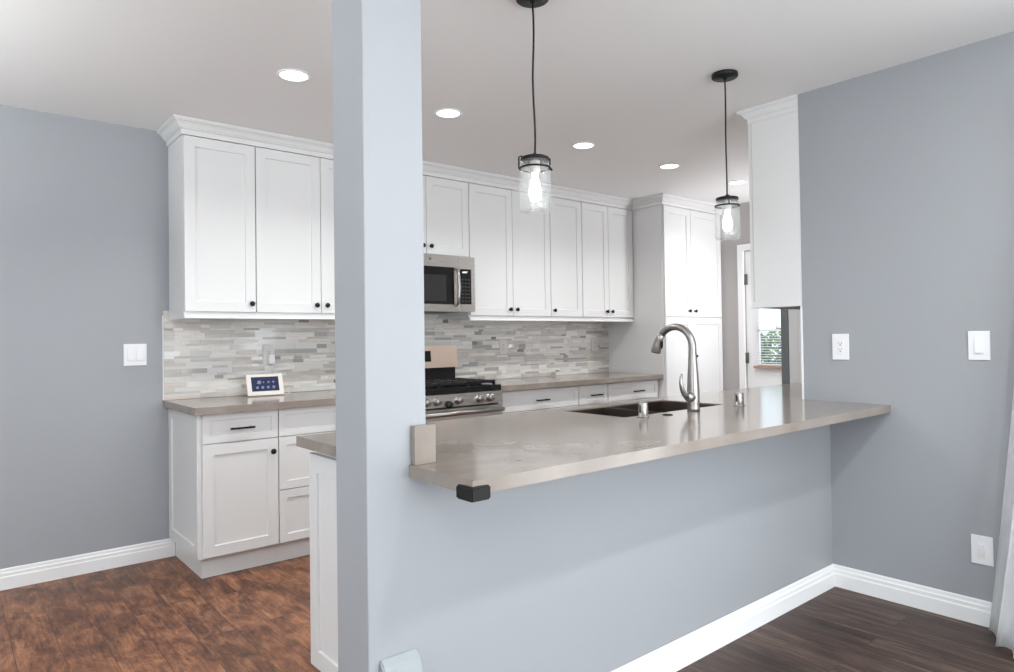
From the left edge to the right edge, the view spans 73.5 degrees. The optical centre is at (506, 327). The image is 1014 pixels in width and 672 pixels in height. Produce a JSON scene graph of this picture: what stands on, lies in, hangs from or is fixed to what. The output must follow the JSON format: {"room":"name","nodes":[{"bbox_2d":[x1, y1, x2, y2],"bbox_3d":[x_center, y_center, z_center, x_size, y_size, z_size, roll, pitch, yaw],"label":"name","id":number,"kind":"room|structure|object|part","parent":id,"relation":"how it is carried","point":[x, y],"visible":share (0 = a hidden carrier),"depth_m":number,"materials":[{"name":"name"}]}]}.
{"room":"kitchen","nodes":[
{"label":"kitchen","id":0,"kind":"room"},
{"bbox_2d":[0,105,555,568],"bbox_3d":[-1.367,0.094,4.599,8.200,2.494,0.120,0,-1,-40],"label":"wall","id":1,"kind":"structure","parent":0,"point":[84,210],"depth_m":3.71,"materials":[{"name":"grey paint"}]},
{"bbox_2d":[0,538,174,590],"bbox_3d":[-3.165,1.288,2.977,3.160,0.106,0.015,0,-1,-40],"label":"baseboard","id":2,"kind":"structure","parent":1,"relation":"attached to","point":[44,571],"depth_m":3.69,"materials":[{"name":"white paint"}]},
{"bbox_2d":[123,344,146,365],"bbox_3d":[-2.124,0.155,3.878,0.118,0.124,0.013,0,-1,-40],"label":"light switch","id":3,"kind":"object","parent":1,"relation":"attached to","point":[134,354],"visible":1,"depth_m":3.88,"materials":[{"name":"white plastic"}]},
{"bbox_2d":[162,315,163,399],"bbox_3d":[-2.014,0.177,3.971,0.005,0.498,0.011,0,-1,-40],"label":"trim","id":4,"kind":"structure","parent":1,"relation":"attached to","point":[162,315],"depth_m":3.97,"materials":[{"name":"white paint"}]},
{"bbox_2d":[168,135,255,314],"bbox_3d":[-1.734,-0.574,4.001,0.396,0.998,0.354,0,-1,-40],"label":"upper cabinet","id":5,"kind":"object","parent":1,"relation":"attached to","point":[212,256],"visible":1,"depth_m":3.88,"materials":[{"name":"white paint"}]},
{"bbox_2d":[170,314,334,319],"bbox_3d":[-1.421,-0.061,4.254,1.201,0.028,0.319,0,-1,-40],"label":"rail","id":6,"kind":"object","parent":5,"relation":"attached to","point":[178,316],"visible":0.78,"depth_m":3.98,"materials":[{"name":"white paint"}]},
{"bbox_2d":[255,147,334,314],"bbox_3d":[-1.272,-0.574,4.387,0.805,0.998,0.354,0,-1,-40],"label":"upper cabinet","id":7,"kind":"object","parent":1,"relation":"attached to","point":[294,193],"visible":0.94,"depth_m":4.17,"materials":[{"name":"white paint"}]},
{"bbox_3d":[-1.026,-0.581,4.408,0.394,0.981,0.018,0,-1,-40],"label":"door","id":8,"kind":"part","parent":7,"relation":"part of","materials":[{"name":"white paint"}]},
{"bbox_2d":[163,311,608,399],"bbox_3d":[-0.523,0.162,5.217,3.880,0.526,0.010,0,-1,-40],"label":"backsplash","id":9,"kind":"structure","parent":1,"relation":"attached to","point":[204,358],"depth_m":4.57,"materials":[{"name":"grey tile"}]},
{"bbox_2d":[263,345,273,364],"bbox_3d":[-1.532,0.175,4.362,0.074,0.130,0.008,0,-1,-40],"label":"wall outlet","id":10,"kind":"object","parent":9,"relation":"attached to","point":[267,349],"visible":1,"depth_m":4.35,"materials":[{"name":"grey plastic"}]},
{"bbox_2d":[266,350,270,359],"bbox_3d":[-1.530,0.175,4.360,0.033,0.067,0.002,0,-1,-40],"label":"socket","id":11,"kind":"object","parent":10,"relation":"attached to","point":[268,352],"depth_m":4.35,"materials":[{"name":"grey plastic"}]},
{"bbox_2d":[268,355,274,363],"bbox_3d":[-1.512,0.204,4.353,0.038,0.060,0.031,0,-1,-40],"label":"charger","id":12,"kind":"object","parent":10,"relation":"attached to","point":[271,358],"visible":1,"depth_m":4.34,"materials":[{"name":"white plastic"}]},
{"bbox_2d":[499,340,506,353],"bbox_3d":[-0.032,0.161,5.616,0.080,0.118,0.008,0,-1,-40],"label":"wall outlet","id":13,"kind":"object","parent":9,"relation":"attached to","point":[502,343],"visible":1,"depth_m":5.61,"materials":[{"name":"grey plastic"}]},
{"bbox_2d":[157,114,722,214],"bbox_3d":[0.049,-1.120,5.219,4.867,0.083,0.406,0,-1,-35],"label":"crown molding","id":14,"kind":"structure","parent":1,"relation":"attached to","point":[175,126],"depth_m":4.83,"materials":[{"name":"white paint"}]},
{"bbox_2d":[423,175,468,256],"bbox_3d":[-0.672,-0.790,4.894,0.765,0.568,0.354,0,-1,-40],"label":"upper cabinet","id":15,"kind":"object","parent":1,"relation":"attached to","point":[445,201],"visible":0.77,"depth_m":4.90,"materials":[{"name":"white paint"}]},
{"bbox_3d":[-0.725,-0.796,4.665,0.386,0.551,0.018,0,-1,-40],"label":"door","id":16,"kind":"part","parent":15,"relation":"part of","materials":[{"name":"white paint"}]},
{"bbox_2d":[424,254,474,312],"bbox_3d":[-0.636,-0.308,4.831,0.755,0.395,0.460,0,-1,-40],"label":"microwave","id":17,"kind":"object","parent":15,"relation":"attached to","point":[449,281],"visible":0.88,"depth_m":4.79,"materials":[{"name":"grey metal"}]},
{"bbox_3d":[-0.582,-0.294,4.675,0.502,0.264,0.042,0,-1,-40],"label":"door glass","id":18,"kind":"part","parent":17,"relation":"part of","materials":[{"name":"black glass"}]},
{"bbox_3d":[-0.592,-0.311,4.665,0.610,0.395,0.044,0,-1,-40],"label":"door","id":19,"kind":"part","parent":17,"relation":"part of","materials":[{"name":"metal"}]},
{"bbox_3d":[-0.347,-0.290,4.809,0.026,0.283,0.056,0,-1,-40],"label":"handle","id":20,"kind":"part","parent":17,"relation":"part of","materials":[{"name":"silver metal"}]},
{"bbox_3d":[-0.302,-0.311,4.908,0.142,0.395,0.044,0,-1,-40],"label":"control panel","id":21,"kind":"part","parent":17,"relation":"part of","materials":[{"name":"metal"}]},
{"bbox_2d":[445,183,550,317],"bbox_3d":[-0.058,-0.575,5.401,0.825,0.998,0.354,0,-1,-40],"label":"upper cabinet","id":22,"kind":"object","parent":1,"relation":"attached to","point":[510,248],"visible":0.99,"depth_m":5.26,"materials":[{"name":"white paint"}]},
{"bbox_3d":[-0.123,-0.582,5.163,0.414,0.981,0.018,0,-1,-40],"label":"door","id":23,"kind":"part","parent":22,"relation":"part of","materials":[{"name":"white paint"}]},
{"bbox_3d":[0.193,-0.582,5.426,0.402,0.981,0.018,0,-1,-40],"label":"door","id":24,"kind":"part","parent":22,"relation":"part of","materials":[{"name":"white paint"}]},
{"bbox_2d":[468,317,634,321],"bbox_3d":[0.441,-0.066,5.625,1.878,0.028,0.034,0,-1,-40],"label":"rail","id":25,"kind":"object","parent":22,"relation":"attached to","point":[469,318],"visible":1,"depth_m":5.52,"materials":[{"name":"white paint"}]},
{"bbox_2d":[549,197,582,317],"bbox_3d":[0.402,-0.576,5.786,0.372,0.998,0.354,0,-1,-40],"label":"upper cabinet","id":26,"kind":"object","parent":1,"relation":"attached to","point":[564,215],"visible":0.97,"depth_m":5.67,"materials":[{"name":"white paint"}]},
{"bbox_2d":[581,202,633,318],"bbox_3d":[0.805,-0.576,6.123,0.678,0.998,0.354,0,-1,-40],"label":"upper cabinet","id":27,"kind":"object","parent":1,"relation":"attached to","point":[606,232],"visible":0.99,"depth_m":5.99,"materials":[{"name":"white paint"}]},
{"bbox_3d":[0.765,-0.583,5.904,0.330,0.981,0.018,0,-1,-40],"label":"door","id":28,"kind":"part","parent":27,"relation":"part of","materials":[{"name":"white paint"}]},
{"bbox_3d":[1.021,-0.583,6.118,0.330,0.981,0.018,0,-1,-40],"label":"door","id":29,"kind":"part","parent":27,"relation":"part of","materials":[{"name":"white paint"}]},
{"bbox_2d":[332,0,427,671],"bbox_3d":[-0.352,0.038,1.874,0.181,2.494,0.175,0,-1,-40],"label":"wall column","id":30,"kind":"structure","parent":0,"point":[382,590],"depth_m":1.80,"materials":[{"name":"grey paint"}]},
{"bbox_2d":[380,648,422,671],"bbox_3d":[-0.272,0.925,1.774,0.113,0.127,0.044,0,-1,-40],"label":"outlet cover","id":31,"kind":"object","parent":30,"relation":"attached to","point":[409,661],"visible":1,"depth_m":1.78,"materials":[{"name":"grey plastic"}]},
{"bbox_2d":[0,0,1013,210],"bbox_3d":[0.842,-1.274,1.954,8.200,0.100,7.067,0,-1,-40],"label":"ceiling","id":32,"kind":"structure","parent":0,"point":[631,79],"depth_m":3.08,"materials":[{"name":"white paint"}]},
{"bbox_2d":[276,69,310,81],"bbox_3d":[-0.996,-1.177,3.171,0.156,0.006,0.156,0,-1,-40],"label":"recessed light","id":33,"kind":"object","parent":32,"relation":"in","point":[292,75],"visible":1,"depth_m":3.17,"materials":[{"name":"white paint"}]},
{"bbox_2d":[434,108,462,117],"bbox_3d":[-0.322,-1.178,3.731,0.156,0.006,0.156,0,-1,-40],"label":"recessed light","id":34,"kind":"object","parent":32,"relation":"in","point":[446,112],"visible":1,"depth_m":3.73,"materials":[{"name":"white paint"}]},
{"bbox_2d":[516,0,552,214],"bbox_3d":[0.097,-0.810,2.456,0.120,0.790,0.120,0,-1,-40],"label":"pendant light","id":35,"kind":"object","parent":32,"relation":"hanging from","point":[534,161],"visible":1,"depth_m":2.45,"materials":[{"name":"black metal"}]},
{"bbox_3d":[0.096,-0.903,2.457,0.015,0.555,0.007,0,-1,-40],"label":"cord","id":36,"kind":"part","parent":35,"relation":"part of","materials":[{"name":"black metal"}]},
{"bbox_2d":[529,160,539,173],"bbox_3d":[0.101,-0.580,2.452,0.039,0.045,0.039,0,-1,-40],"label":"socket","id":37,"kind":"object","parent":35,"relation":"attached to","point":[532,169],"depth_m":2.44,"materials":[{"name":"white ceramic"}]},
{"bbox_3d":[0.102,-0.505,2.451,0.045,0.104,0.045,0,-1,-40],"label":"bulb","id":38,"kind":"part","parent":35,"relation":"part of","materials":[{"name":"white glass"}]},
{"bbox_2d":[572,142,595,148],"bbox_3d":[0.496,-1.179,4.396,0.156,0.006,0.156,0,-1,-40],"label":"recessed light","id":39,"kind":"object","parent":32,"relation":"in","point":[580,145],"visible":1,"depth_m":4.39,"materials":[{"name":"white paint"}]},
{"bbox_2d":[659,163,679,168],"bbox_3d":[1.188,-1.179,4.963,0.156,0.006,0.156,0,-1,-40],"label":"recessed light","id":40,"kind":"object","parent":32,"relation":"in","point":[670,165],"visible":1,"depth_m":4.96,"materials":[{"name":"white paint"}]},
{"bbox_2d":[712,69,739,240],"bbox_3d":[1.041,-0.811,3.223,0.120,0.790,0.120,0,-1,-40],"label":"pendant light","id":41,"kind":"object","parent":32,"relation":"hanging from","point":[725,75],"visible":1,"depth_m":3.21,"materials":[{"name":"black metal"}]},
{"bbox_3d":[1.040,-0.904,3.224,0.010,0.554,0.007,0,-1,-40],"label":"cord","id":42,"kind":"part","parent":41,"relation":"part of","materials":[{"name":"black metal"}]},
{"bbox_2d":[723,200,731,209],"bbox_3d":[1.044,-0.581,3.219,0.039,0.045,0.039,0,-1,-40],"label":"socket","id":43,"kind":"object","parent":41,"relation":"attached to","point":[725,207],"depth_m":3.20,"materials":[{"name":"white ceramic"}]},
{"bbox_3d":[1.046,-0.506,3.218,0.045,0.104,0.045,0,-1,-40],"label":"bulb","id":44,"kind":"part","parent":41,"relation":"part of","materials":[{"name":"white glass"}]},
{"bbox_2d":[728,180,746,184],"bbox_3d":[1.874,-1.180,5.521,0.156,0.006,0.156,0,-1,-40],"label":"recessed light","id":45,"kind":"object","parent":32,"relation":"in","point":[736,182],"visible":0.94,"depth_m":5.52,"materials":[{"name":"white paint"}]},
{"bbox_2d":[0,555,1013,671],"bbox_3d":[0.877,1.319,1.915,8.200,0.100,7.067,0,-1,-40],"label":"floor","id":46,"kind":"structure","parent":0,"point":[159,615],"depth_m":2.90,"materials":[{"name":"brown wood"}]},
{"bbox_2d":[168,409,278,578],"bbox_3d":[-1.621,0.897,3.879,0.426,0.874,0.626,0,-1,-40],"label":"base cabinet","id":47,"kind":"object","parent":46,"relation":"on","point":[224,497],"visible":0.94,"depth_m":3.68,"materials":[{"name":"white paint"}]},
{"bbox_3d":[-1.794,0.842,3.769,0.018,0.762,0.574,0,-1,-40],"label":"panel","id":48,"kind":"part","parent":47,"relation":"part of","materials":[{"name":"white paint"}]},
{"bbox_3d":[-1.444,0.534,3.683,0.401,0.156,0.018,0,-1,-40],"label":"drawer","id":49,"kind":"part","parent":47,"relation":"part of","materials":[{"name":"white paint"}]},
{"bbox_3d":[-1.438,0.912,3.677,0.401,0.591,0.018,0,-1,-40],"label":"door","id":50,"kind":"part","parent":47,"relation":"part of","materials":[{"name":"white paint"}]},
{"bbox_3d":[-1.428,0.541,3.663,0.130,0.010,0.032,0,-1,-40],"label":"handle","id":51,"kind":"part","parent":47,"relation":"part of","materials":[{"name":"black metal"}]},
{"bbox_2d":[275,405,335,561],"bbox_3d":[-1.148,0.896,4.274,0.804,0.874,0.626,0,-1,-40],"label":"base cabinet","id":52,"kind":"object","parent":46,"relation":"on","point":[293,460],"visible":0.08,"depth_m":3.88,"materials":[{"name":"white paint"}]},
{"bbox_2d":[163,389,335,415],"bbox_3d":[-1.322,0.439,4.131,1.263,0.040,0.641,0,-1,-40],"label":"countertop","id":53,"kind":"structure","parent":52,"relation":"on","point":[243,403],"depth_m":3.83,"materials":[{"name":"beige stone"}]},
{"bbox_2d":[245,364,290,396],"bbox_3d":[-1.506,0.328,4.274,0.294,0.191,0.161,0,-1,-40],"label":"smart display","id":54,"kind":"object","parent":53,"relation":"on","point":[257,384],"visible":1,"depth_m":4.21,"materials":[{"name":"beige plastic"}]},
{"bbox_3d":[-0.972,1.062,4.063,0.798,0.292,0.018,0,-1,-40],"label":"drawer","id":55,"kind":"part","parent":52,"relation":"part of","materials":[{"name":"white paint"}]},
{"bbox_3d":[-0.976,0.764,4.067,0.798,0.294,0.018,0,-1,-40],"label":"drawer","id":56,"kind":"part","parent":52,"relation":"part of","materials":[{"name":"white paint"}]},
{"bbox_3d":[-0.979,0.534,4.071,0.798,0.156,0.018,0,-1,-40],"label":"drawer","id":57,"kind":"part","parent":52,"relation":"part of","materials":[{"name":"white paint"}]},
{"bbox_2d":[309,452,337,671],"bbox_3d":[0.804,0.855,3.312,3.480,0.874,0.546,0,-1,-40],"label":"base cabinet","id":58,"kind":"object","parent":46,"relation":"on","point":[322,467],"visible":0.04,"depth_m":2.33,"materials":[{"name":"white paint"}]},
{"bbox_2d":[296,383,890,491],"bbox_3d":[0.950,0.391,3.144,3.554,0.035,1.037,0,-1,-40],"label":"countertop","id":59,"kind":"structure","parent":58,"relation":"on","point":[511,450],"depth_m":2.37,"materials":[{"name":"beige stone"}]},
{"bbox_2d":[411,423,435,464],"bbox_3d":[-0.288,0.318,1.916,0.067,0.104,0.211,0,-1,-40],"label":"stone upstand","id":60,"kind":"object","parent":59,"relation":"on","point":[423,436],"visible":0.71,"depth_m":1.83,"materials":[{"name":"beige stone"}]},
{"bbox_2d":[456,484,490,502],"bbox_3d":[-0.081,0.395,1.632,0.060,0.034,0.066,0,-1,-40],"label":"guard","id":61,"kind":"object","parent":59,"relation":"attached to","point":[463,492],"visible":1,"depth_m":1.61,"materials":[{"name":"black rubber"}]},
{"bbox_2d":[568,401,716,416],"bbox_3d":[0.657,0.490,3.206,0.738,0.212,0.371,0,-1,-40],"label":"sink","id":62,"kind":"object","parent":59,"relation":"in","point":[630,410],"visible":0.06,"depth_m":3.37,"materials":[{"name":"grey metal"}]},
{"bbox_2d":[568,408,657,416],"bbox_3d":[0.483,0.490,3.060,0.283,0.212,0.371,0,-1,-40],"label":"basin","id":63,"kind":"object","parent":62,"relation":"in","point":[618,412],"depth_m":3.22,"materials":[{"name":"grey metal"}]},
{"bbox_2d":[606,401,716,412],"bbox_3d":[0.772,0.490,3.302,0.438,0.212,0.371,0,-1,-40],"label":"basin","id":64,"kind":"object","parent":62,"relation":"in","point":[659,406],"depth_m":3.51,"materials":[{"name":"grey metal"}]},
{"bbox_2d":[637,402,649,417],"bbox_3d":[0.570,0.342,2.837,0.052,0.062,0.052,0,-1,-40],"label":"air gap","id":65,"kind":"object","parent":59,"relation":"on","point":[642,406],"visible":1,"depth_m":2.82,"materials":[{"name":"silver metal"}]},
{"bbox_2d":[651,323,699,410],"bbox_3d":[0.744,0.177,3.098,0.128,0.395,0.254,0,-1,-40],"label":"kitchen faucet","id":66,"kind":"object","parent":59,"relation":"on","point":[692,396],"visible":1,"depth_m":3.03,"materials":[{"name":"silver metal"}]},
{"bbox_3d":[0.782,0.262,2.999,0.062,0.118,0.027,0,-1,-40],"label":"lever","id":67,"kind":"part","parent":66,"relation":"part of","materials":[{"name":"silver metal"}]},
{"bbox_3d":[0.811,0.310,3.023,0.044,0.049,0.048,0,-1,-40],"label":"handle","id":68,"kind":"part","parent":66,"relation":"part of","materials":[{"name":"silver metal"}]},
{"bbox_2d":[733,392,744,405],"bbox_3d":[1.107,0.341,3.236,0.055,0.061,0.055,0,-1,-40],"label":"air gap","id":69,"kind":"object","parent":59,"relation":"on","point":[739,397],"visible":1,"depth_m":3.22,"materials":[{"name":"silver metal"}]},
{"bbox_2d":[425,345,504,421],"bbox_3d":[-0.504,0.731,4.737,0.765,1.202,0.708,0,-1,-40],"label":"gas range","id":70,"kind":"object","parent":46,"relation":"on","point":[447,397],"visible":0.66,"depth_m":4.64,"materials":[{"name":"grey metal"}]},
{"bbox_3d":[-0.508,0.481,4.343,0.060,0.060,0.046,0,-1,-40],"label":"knob","id":71,"kind":"part","parent":70,"relation":"part of","materials":[{"name":"silver metal"}]},
{"bbox_3d":[-0.447,0.481,4.394,0.060,0.060,0.046,0,-1,-40],"label":"knob","id":72,"kind":"part","parent":70,"relation":"part of","materials":[{"name":"silver metal"}]},
{"bbox_3d":[-0.376,0.506,4.446,0.050,0.050,0.040,0,-1,-40],"label":"knob","id":73,"kind":"part","parent":70,"relation":"part of","materials":[{"name":"black metal"}]},
{"bbox_3d":[-0.315,0.481,4.504,0.060,0.060,0.046,0,-1,-40],"label":"knob","id":74,"kind":"part","parent":70,"relation":"part of","materials":[{"name":"silver metal"}]},
{"bbox_2d":[425,383,500,395],"bbox_3d":[-0.531,0.426,4.769,0.765,0.042,0.617,0,-1,-40],"label":"cooktop","id":75,"kind":"object","parent":70,"relation":"in","point":[449,389],"depth_m":4.59,"materials":[{"name":"black metal"}]},
{"bbox_3d":[-0.332,0.811,4.531,0.757,0.550,0.048,0,-1,-40],"label":"oven door","id":76,"kind":"part","parent":70,"relation":"part of","materials":[{"name":"metal"}]},
{"bbox_3d":[-0.335,0.482,4.535,0.761,0.082,0.052,0,-1,-40],"label":"control panel","id":77,"kind":"part","parent":70,"relation":"part of","materials":[{"name":"metal"}]},
{"bbox_3d":[-0.312,0.563,4.482,0.724,0.031,0.064,0,-1,-40],"label":"handle","id":78,"kind":"part","parent":70,"relation":"part of","materials":[{"name":"silver metal"}]},
{"bbox_3d":[-0.182,0.481,4.615,0.060,0.060,0.046,0,-1,-40],"label":"knob","id":79,"kind":"part","parent":70,"relation":"part of","materials":[{"name":"silver metal"}]},
{"bbox_3d":[-0.111,0.481,4.675,0.060,0.060,0.046,0,-1,-40],"label":"knob","id":80,"kind":"part","parent":70,"relation":"part of","materials":[{"name":"silver metal"}]},
{"bbox_2d":[498,386,577,413],"bbox_3d":[0.075,0.896,5.296,0.826,0.874,0.626,0,-1,-40],"label":"base cabinet","id":81,"kind":"object","parent":46,"relation":"on","point":[516,401],"visible":0.23,"depth_m":5.08,"materials":[{"name":"white paint"}]},
{"bbox_3d":[0.115,0.911,4.975,0.386,0.591,0.018,0,-1,-40],"label":"door","id":82,"kind":"part","parent":81,"relation":"part of","materials":[{"name":"white paint"}]},
{"bbox_2d":[493,372,663,391],"bbox_3d":[0.463,0.438,5.622,1.848,0.040,0.641,0,-1,-40],"label":"countertop","id":83,"kind":"structure","parent":81,"relation":"on","point":[526,383],"depth_m":5.47,"materials":[{"name":"beige stone"}]},
{"bbox_2d":[577,383,607,405],"bbox_3d":[0.523,0.895,5.670,0.342,0.874,0.626,0,-1,-40],"label":"drawer","id":84,"kind":"object","parent":46,"relation":"on","point":[592,394],"visible":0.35,"depth_m":5.45,"materials":[{"name":"white paint"}]},
{"bbox_2d":[606,379,657,402],"bbox_3d":[0.913,0.895,5.997,0.676,0.874,0.626,0,-1,-40],"label":"base cabinet","id":85,"kind":"object","parent":46,"relation":"on","point":[644,389],"visible":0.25,"depth_m":5.77,"materials":[{"name":"white paint"}]},
{"bbox_2d":[608,205,722,397],"bbox_3d":[1.536,0.126,6.493,0.915,2.410,0.694,0,-1,-40],"label":"pantry cabinet","id":86,"kind":"object","parent":46,"relation":"on","point":[677,251],"visible":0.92,"depth_m":6.18,"materials":[{"name":"white paint"}]},
{"bbox_3d":[1.531,-0.589,6.101,0.390,0.983,0.018,0,-1,-40],"label":"door","id":87,"kind":"part","parent":86,"relation":"part of","materials":[{"name":"white paint"}]},
{"bbox_3d":[1.547,0.559,6.084,0.390,1.300,0.018,0,-1,-40],"label":"door","id":88,"kind":"part","parent":86,"relation":"part of","materials":[{"name":"white paint"}]},
{"bbox_3d":[1.869,-0.589,6.384,0.484,0.983,0.018,0,-1,-40],"label":"door","id":89,"kind":"part","parent":86,"relation":"part of","materials":[{"name":"white paint"}]},
{"bbox_3d":[1.885,0.559,6.366,0.484,1.300,0.018,0,-1,-40],"label":"door","id":90,"kind":"part","parent":86,"relation":"part of","materials":[{"name":"white paint"}]},
{"bbox_2d":[780,309,801,383],"bbox_3d":[2.414,0.422,4.737,0.720,1.700,0.750,0,-1,-40],"label":"refrigerator","id":91,"kind":"object","parent":46,"relation":"on","point":[790,319],"visible":0.02,"depth_m":4.71,"materials":[{"name":"white metal"}]},
{"bbox_3d":[2.220,0.413,4.969,0.720,1.670,0.055,0,-1,-40],"label":"door","id":92,"kind":"part","parent":91,"relation":"part of","materials":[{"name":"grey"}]},
{"bbox_2d":[426,425,834,671],"bbox_3d":[0.651,0.845,2.681,2.393,0.878,0.190,0,-1,-40],"label":"wall","id":93,"kind":"structure","parent":0,"point":[602,570],"depth_m":2.40,"materials":[{"name":"grey paint"}]},
{"bbox_2d":[699,202,749,390],"bbox_3d":[2.593,0.062,6.041,0.120,2.494,2.747,0,-1,-40],"label":"wall","id":94,"kind":"structure","parent":0,"point":[740,229],"depth_m":6.47,"materials":[{"name":"grey paint"}]},
{"bbox_2d":[737,244,749,388],"bbox_3d":[2.498,0.261,6.046,0.018,2.100,0.945,0,-1,-40],"label":"trim","id":95,"kind":"structure","parent":94,"relation":"attached to","point":[740,248],"depth_m":6.38,"materials":[{"name":"white paint"}]},
{"bbox_2d":[744,251,781,387],"bbox_3d":[2.501,0.289,6.062,0.103,2.027,0.822,0,-1,-40],"label":"door","id":96,"kind":"structure","parent":94,"relation":"in","point":[758,375],"depth_m":6.31,"materials":[{"name":"white paint"}]},
{"bbox_2d":[756,309,781,365],"bbox_3d":[2.487,-0.110,6.050,0.026,0.898,0.576,0,-1,-40],"label":"window blind","id":97,"kind":"object","parent":94,"relation":"attached to","point":[768,309],"visible":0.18,"depth_m":6.17,"materials":[{"name":"white"}]},
{"bbox_2d":[798,31,1013,601],"bbox_3d":[3.823,-0.007,2.613,2.388,2.494,4.307,0,-1,-40],"label":"wall","id":98,"kind":"structure","parent":0,"point":[907,169],"depth_m":3.10,"materials":[{"name":"grey paint"}]},
{"bbox_2d":[736,94,801,309],"bbox_3d":[1.816,-0.657,3.987,1.099,1.096,0.344,0,-1,-40],"label":"upper cabinet","id":99,"kind":"object","parent":98,"relation":"attached to","point":[773,126],"visible":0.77,"depth_m":3.62,"materials":[{"name":"white paint"}]},
{"bbox_3d":[1.546,-0.632,3.898,0.537,0.985,0.018,0,-1,-40],"label":"door","id":100,"kind":"part","parent":99,"relation":"part of","materials":[{"name":"white paint"}]},
{"bbox_3d":[1.809,-1.163,3.995,1.099,0.083,0.344,0,-1,-40],"label":"crown","id":101,"kind":"part","parent":99,"relation":"part of","materials":[{"name":"white paint"}]},
{"bbox_3d":[1.844,-0.123,3.962,1.089,0.028,0.292,0,-1,-40],"label":"rail","id":102,"kind":"part","parent":99,"relation":"part of","materials":[{"name":"white paint"}]},
{"bbox_2d":[800,306,803,398],"bbox_3d":[1.524,0.130,3.501,0.010,0.479,0.008,0,-1,-40],"label":"trim","id":103,"kind":"structure","parent":98,"relation":"attached to","point":[801,313],"depth_m":3.50,"materials":[{"name":"white paint"}]},
{"bbox_2d":[832,334,848,359],"bbox_3d":[1.646,0.095,3.349,0.008,0.127,0.080,0,-1,-40],"label":"wall outlet","id":104,"kind":"object","parent":98,"relation":"attached to","point":[840,342],"visible":1,"depth_m":3.35,"materials":[{"name":"white plastic"}]},
{"bbox_2d":[837,340,843,353],"bbox_3d":[1.644,0.095,3.347,0.002,0.067,0.033,0,-1,-40],"label":"socket","id":105,"kind":"object","parent":104,"relation":"attached to","point":[840,343],"depth_m":3.35,"materials":[{"name":"white plastic"}]},
{"bbox_2d":[834,564,991,627],"bbox_3d":[2.039,1.215,2.875,0.015,0.106,1.306,0,-1,-40],"label":"baseboard","id":106,"kind":"structure","parent":98,"relation":"attached to","point":[945,603],"depth_m":3.08,"materials":[{"name":"white paint"}]},
{"bbox_2d":[968,331,990,359],"bbox_3d":[2.017,0.077,2.901,0.013,0.124,0.080,0,-1,-40],"label":"light switch","id":107,"kind":"object","parent":98,"relation":"attached to","point":[978,341],"visible":1,"depth_m":2.90,"materials":[{"name":"white plastic"}]},
{"bbox_2d":[971,534,993,566],"bbox_3d":[2.026,0.950,2.894,0.010,0.122,0.080,0,-1,-40],"label":"wall jack","id":108,"kind":"object","parent":98,"relation":"attached to","point":[981,546],"visible":1,"depth_m":2.89,"materials":[{"name":"white plastic"}]},
{"bbox_3d":[2.973,-0.998,1.703,0.080,0.022,2.560,0,-1,-40],"label":"curtain rod","id":109,"kind":"object","parent":98,"relation":"attached to","visible":0},
{"bbox_2d":[989,389,1013,658],"bbox_3d":[2.168,0.148,2.469,0.257,2.200,0.809,0,-1,-40],"label":"curtain","id":110,"kind":"object","parent":109,"relation":"hanging from","point":[1001,625],"visible":1,"depth_m":2.75,"materials":[{"name":"white fabric"}]},
{"label":"outside","id":111,"kind":"structure","parent":0,"visible":0},
{"bbox_3d":[4.974,1.378,8.030,6.070,0.100,12.000,0,-1,-40],"label":"ground","id":112,"kind":"structure","parent":111,"visible":0},
{"bbox_2d":[760,326,780,363],"bbox_3d":[3.187,0.665,8.511,0.996,1.436,3.876,0,-1,-40],"label":"hedge","id":113,"kind":"object","parent":112,"relation":"on","point":[764,350],"visible":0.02,"depth_m":8.17,"materials":[{"name":"green plant"}]}
]}

